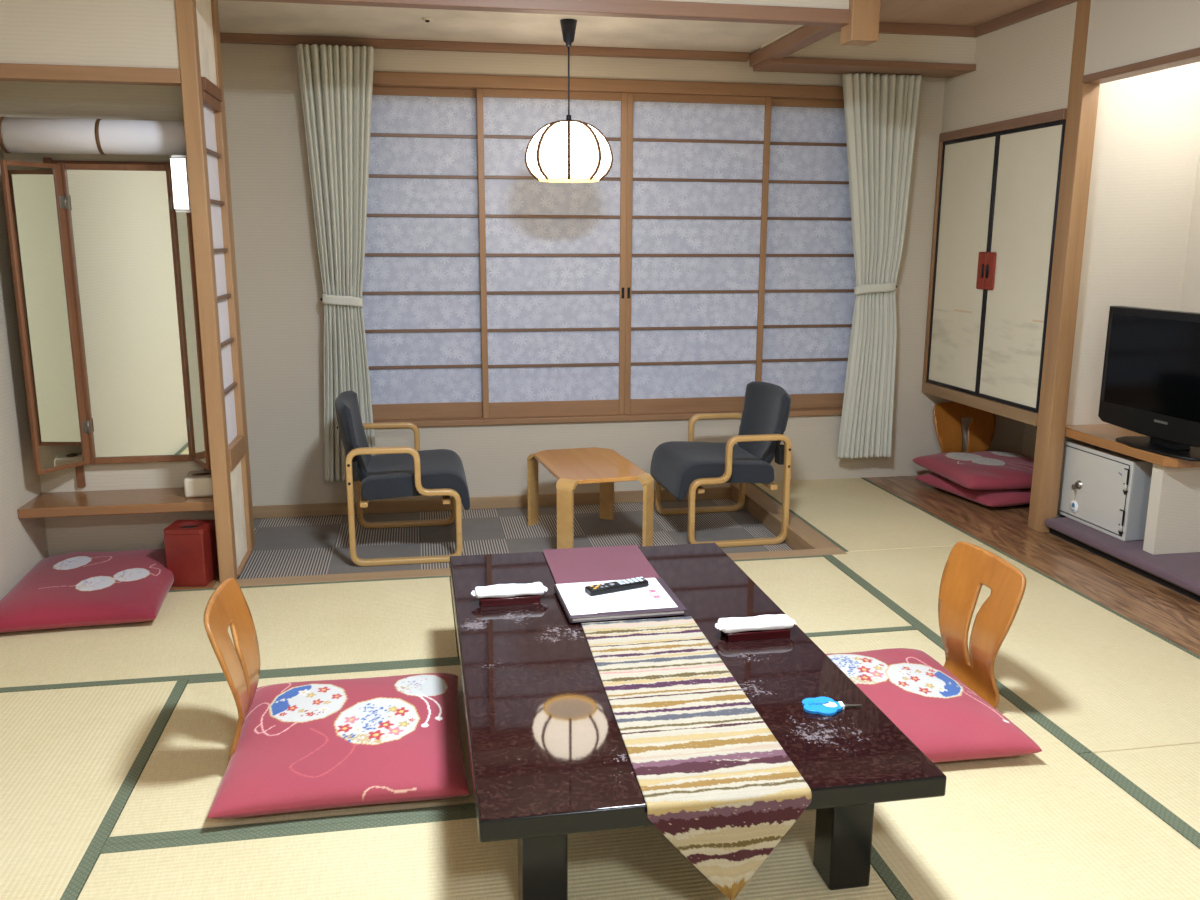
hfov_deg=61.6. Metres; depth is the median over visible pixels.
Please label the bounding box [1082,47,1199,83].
trim
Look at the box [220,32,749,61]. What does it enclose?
trim
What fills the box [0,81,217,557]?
wall
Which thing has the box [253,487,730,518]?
baseboard
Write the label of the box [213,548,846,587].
trim
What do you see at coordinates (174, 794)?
mat
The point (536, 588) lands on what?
towel
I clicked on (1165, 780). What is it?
mat
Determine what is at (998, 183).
upper cabinet
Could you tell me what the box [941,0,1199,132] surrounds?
wall
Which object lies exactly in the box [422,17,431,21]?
ceiling detector
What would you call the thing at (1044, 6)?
trim
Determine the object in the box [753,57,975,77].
trim
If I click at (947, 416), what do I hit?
chair
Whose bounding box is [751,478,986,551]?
mat
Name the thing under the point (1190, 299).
wall
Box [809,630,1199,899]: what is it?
mat
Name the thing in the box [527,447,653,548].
side table
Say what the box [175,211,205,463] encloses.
mirror glass
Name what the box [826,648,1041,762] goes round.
floor cushion
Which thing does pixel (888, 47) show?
wall
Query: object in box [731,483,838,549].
trim
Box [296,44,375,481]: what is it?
curtain
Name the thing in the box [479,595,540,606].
tray
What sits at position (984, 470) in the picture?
floor cushion
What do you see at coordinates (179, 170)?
wall light
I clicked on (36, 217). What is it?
mirror glass
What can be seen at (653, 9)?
ceiling beam
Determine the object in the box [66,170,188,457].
mirror glass
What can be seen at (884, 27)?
trim
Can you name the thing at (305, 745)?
floor cushion
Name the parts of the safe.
door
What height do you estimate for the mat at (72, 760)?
0.031 m
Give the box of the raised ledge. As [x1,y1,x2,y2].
[1045,517,1199,601]
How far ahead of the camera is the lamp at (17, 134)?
3.92 m
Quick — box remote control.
[585,577,648,595]
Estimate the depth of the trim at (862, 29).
4.09 m
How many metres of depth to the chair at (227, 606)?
2.77 m
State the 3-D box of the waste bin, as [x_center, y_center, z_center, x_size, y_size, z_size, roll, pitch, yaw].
[-1.693,0.427,4.171,0.160,0.242,0.154,0,12,-1]
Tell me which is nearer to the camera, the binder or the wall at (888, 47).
the binder
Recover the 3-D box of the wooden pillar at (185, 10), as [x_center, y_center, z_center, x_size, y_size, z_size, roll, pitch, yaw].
[-1.551,-0.685,3.958,0.062,2.510,0.072,-2,12,-10]
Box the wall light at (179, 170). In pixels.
[170,155,190,212]
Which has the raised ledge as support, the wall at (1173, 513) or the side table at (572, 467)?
the wall at (1173, 513)
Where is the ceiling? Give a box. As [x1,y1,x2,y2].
[218,0,797,53]
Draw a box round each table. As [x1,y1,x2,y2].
[450,543,946,899]
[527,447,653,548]
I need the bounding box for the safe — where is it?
[1058,440,1152,540]
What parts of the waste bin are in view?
lid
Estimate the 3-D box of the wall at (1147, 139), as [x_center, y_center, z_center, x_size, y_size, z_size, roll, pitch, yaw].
[2.524,-0.847,4.832,0.610,2.500,0.035,-2,12,-10]
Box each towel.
[471,582,547,597]
[715,614,795,632]
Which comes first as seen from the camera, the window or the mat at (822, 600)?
the mat at (822, 600)
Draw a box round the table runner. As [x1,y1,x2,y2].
[581,616,811,899]
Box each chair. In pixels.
[203,578,259,758]
[933,402,995,452]
[938,541,1025,708]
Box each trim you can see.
[0,63,180,85]
[170,582,215,589]
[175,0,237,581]
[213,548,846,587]
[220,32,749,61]
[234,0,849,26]
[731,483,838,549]
[750,25,840,66]
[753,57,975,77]
[837,22,975,36]
[840,0,880,45]
[975,0,1078,36]
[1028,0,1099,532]
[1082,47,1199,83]
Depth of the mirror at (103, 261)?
4.15 m
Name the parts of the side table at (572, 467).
leg, leg, leg, leg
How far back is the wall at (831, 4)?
4.06 m
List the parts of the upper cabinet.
rail, door, rail, door plate, pull, pull, door plate, rail, door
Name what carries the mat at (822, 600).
on the floor at (450, 582)
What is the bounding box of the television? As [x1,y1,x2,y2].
[1098,306,1199,461]
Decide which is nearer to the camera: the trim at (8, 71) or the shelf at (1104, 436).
the trim at (8, 71)
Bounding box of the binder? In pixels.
[554,578,686,622]
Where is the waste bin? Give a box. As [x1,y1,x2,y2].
[163,520,218,585]
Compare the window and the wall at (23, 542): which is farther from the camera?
the window
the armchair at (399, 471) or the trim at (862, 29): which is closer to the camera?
the trim at (862, 29)
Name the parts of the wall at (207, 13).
head rail, paper pane, rail, panel, foot rail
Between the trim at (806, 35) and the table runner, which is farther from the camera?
the trim at (806, 35)
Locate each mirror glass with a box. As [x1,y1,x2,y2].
[7,165,82,469]
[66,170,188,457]
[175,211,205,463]
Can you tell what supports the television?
on the shelf at (1104, 436)
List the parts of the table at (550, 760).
leg, leg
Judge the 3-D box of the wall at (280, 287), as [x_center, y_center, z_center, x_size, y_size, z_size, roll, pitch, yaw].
[0.359,-0.979,5.672,4.750,2.800,0.120,-2,12,-10]
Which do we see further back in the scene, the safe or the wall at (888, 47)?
the wall at (888, 47)
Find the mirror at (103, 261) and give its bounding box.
[0,158,210,487]
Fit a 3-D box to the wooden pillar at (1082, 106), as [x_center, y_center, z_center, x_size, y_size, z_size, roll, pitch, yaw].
[2.194,-0.833,4.735,0.085,2.510,0.105,-2,12,-10]
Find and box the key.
[802,697,861,715]
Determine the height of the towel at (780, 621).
0.030 m
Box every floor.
[237,498,792,578]
[450,582,458,660]
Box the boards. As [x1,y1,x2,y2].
[865,475,1199,655]
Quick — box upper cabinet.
[922,108,1066,425]
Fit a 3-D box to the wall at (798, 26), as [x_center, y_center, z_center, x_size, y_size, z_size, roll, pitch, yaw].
[0.952,-2.061,4.675,0.040,0.190,1.100,-2,12,-10]
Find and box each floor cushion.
[0,548,173,631]
[207,673,469,818]
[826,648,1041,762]
[912,451,1033,489]
[915,472,1030,506]
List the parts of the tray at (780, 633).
dish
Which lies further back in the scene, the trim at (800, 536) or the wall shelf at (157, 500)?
the trim at (800, 536)
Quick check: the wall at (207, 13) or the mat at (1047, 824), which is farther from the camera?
the wall at (207, 13)
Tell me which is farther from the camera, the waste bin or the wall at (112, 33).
the waste bin
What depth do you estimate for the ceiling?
4.77 m
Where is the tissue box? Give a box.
[184,470,212,497]
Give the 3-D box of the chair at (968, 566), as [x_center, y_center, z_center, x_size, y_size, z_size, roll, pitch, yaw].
[1.004,0.554,3.104,0.444,0.460,0.400,-2,12,-10]
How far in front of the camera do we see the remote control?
3.06 m
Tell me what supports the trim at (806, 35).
attached to the wall at (798, 26)
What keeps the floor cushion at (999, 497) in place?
on the boards
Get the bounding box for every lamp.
[0,116,185,154]
[525,19,612,182]
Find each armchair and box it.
[335,391,469,566]
[650,381,791,547]
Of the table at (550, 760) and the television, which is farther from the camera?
the television
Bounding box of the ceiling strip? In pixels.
[879,0,1042,25]
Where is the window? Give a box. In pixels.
[362,71,855,426]
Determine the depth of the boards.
4.50 m
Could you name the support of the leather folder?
on the table at (550, 760)
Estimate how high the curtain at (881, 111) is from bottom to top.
2.131 m
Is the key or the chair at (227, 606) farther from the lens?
the chair at (227, 606)
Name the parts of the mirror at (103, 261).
frame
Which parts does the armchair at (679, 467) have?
frame, cross rail, seat, frame, backrest, cross rail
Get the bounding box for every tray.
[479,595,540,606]
[721,628,790,641]
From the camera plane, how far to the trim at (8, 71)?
3.71 m
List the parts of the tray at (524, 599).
dish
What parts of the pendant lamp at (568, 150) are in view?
lamp shade, cord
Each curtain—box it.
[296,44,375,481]
[837,73,920,458]
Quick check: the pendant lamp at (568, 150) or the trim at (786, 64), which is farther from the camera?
the trim at (786, 64)
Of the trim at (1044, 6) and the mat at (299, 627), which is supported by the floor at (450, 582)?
the mat at (299, 627)
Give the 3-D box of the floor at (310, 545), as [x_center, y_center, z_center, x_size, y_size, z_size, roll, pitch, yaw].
[-0.475,0.517,5.070,2.800,0.110,1.347,-2,12,-10]
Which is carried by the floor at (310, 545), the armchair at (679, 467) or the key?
the armchair at (679, 467)
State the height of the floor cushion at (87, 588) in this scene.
0.102 m
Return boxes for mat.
[0,575,457,692]
[0,679,188,899]
[77,809,895,899]
[104,661,475,844]
[450,555,916,660]
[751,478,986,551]
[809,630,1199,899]
[822,544,1199,753]
[1078,743,1199,848]
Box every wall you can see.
[0,0,179,68]
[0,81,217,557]
[0,146,48,599]
[196,0,254,575]
[221,43,1024,505]
[657,0,848,8]
[761,25,802,47]
[786,32,976,63]
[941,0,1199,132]
[1022,148,1199,458]
[1057,62,1199,517]
[1143,463,1199,554]
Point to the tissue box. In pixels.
(196, 483)
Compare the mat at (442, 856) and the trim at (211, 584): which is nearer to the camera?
the mat at (442, 856)
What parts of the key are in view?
key blade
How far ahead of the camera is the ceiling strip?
4.95 m
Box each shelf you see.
[17,487,213,518]
[1065,424,1199,467]
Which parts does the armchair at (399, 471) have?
backrest, cross rail, frame, frame, seat, cross rail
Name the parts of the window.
rail, rail, rail, rail, sill frame, head frame, finger pull, rail, rail, rail, rail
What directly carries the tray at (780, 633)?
on the table at (550, 760)
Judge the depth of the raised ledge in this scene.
4.35 m
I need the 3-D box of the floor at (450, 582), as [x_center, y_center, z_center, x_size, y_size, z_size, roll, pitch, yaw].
[0.781,1.197,1.693,5.550,0.170,5.900,-2,12,-10]
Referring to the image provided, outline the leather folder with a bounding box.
[543,545,659,583]
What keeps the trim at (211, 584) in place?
attached to the wall at (23, 542)
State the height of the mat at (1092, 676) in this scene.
0.031 m

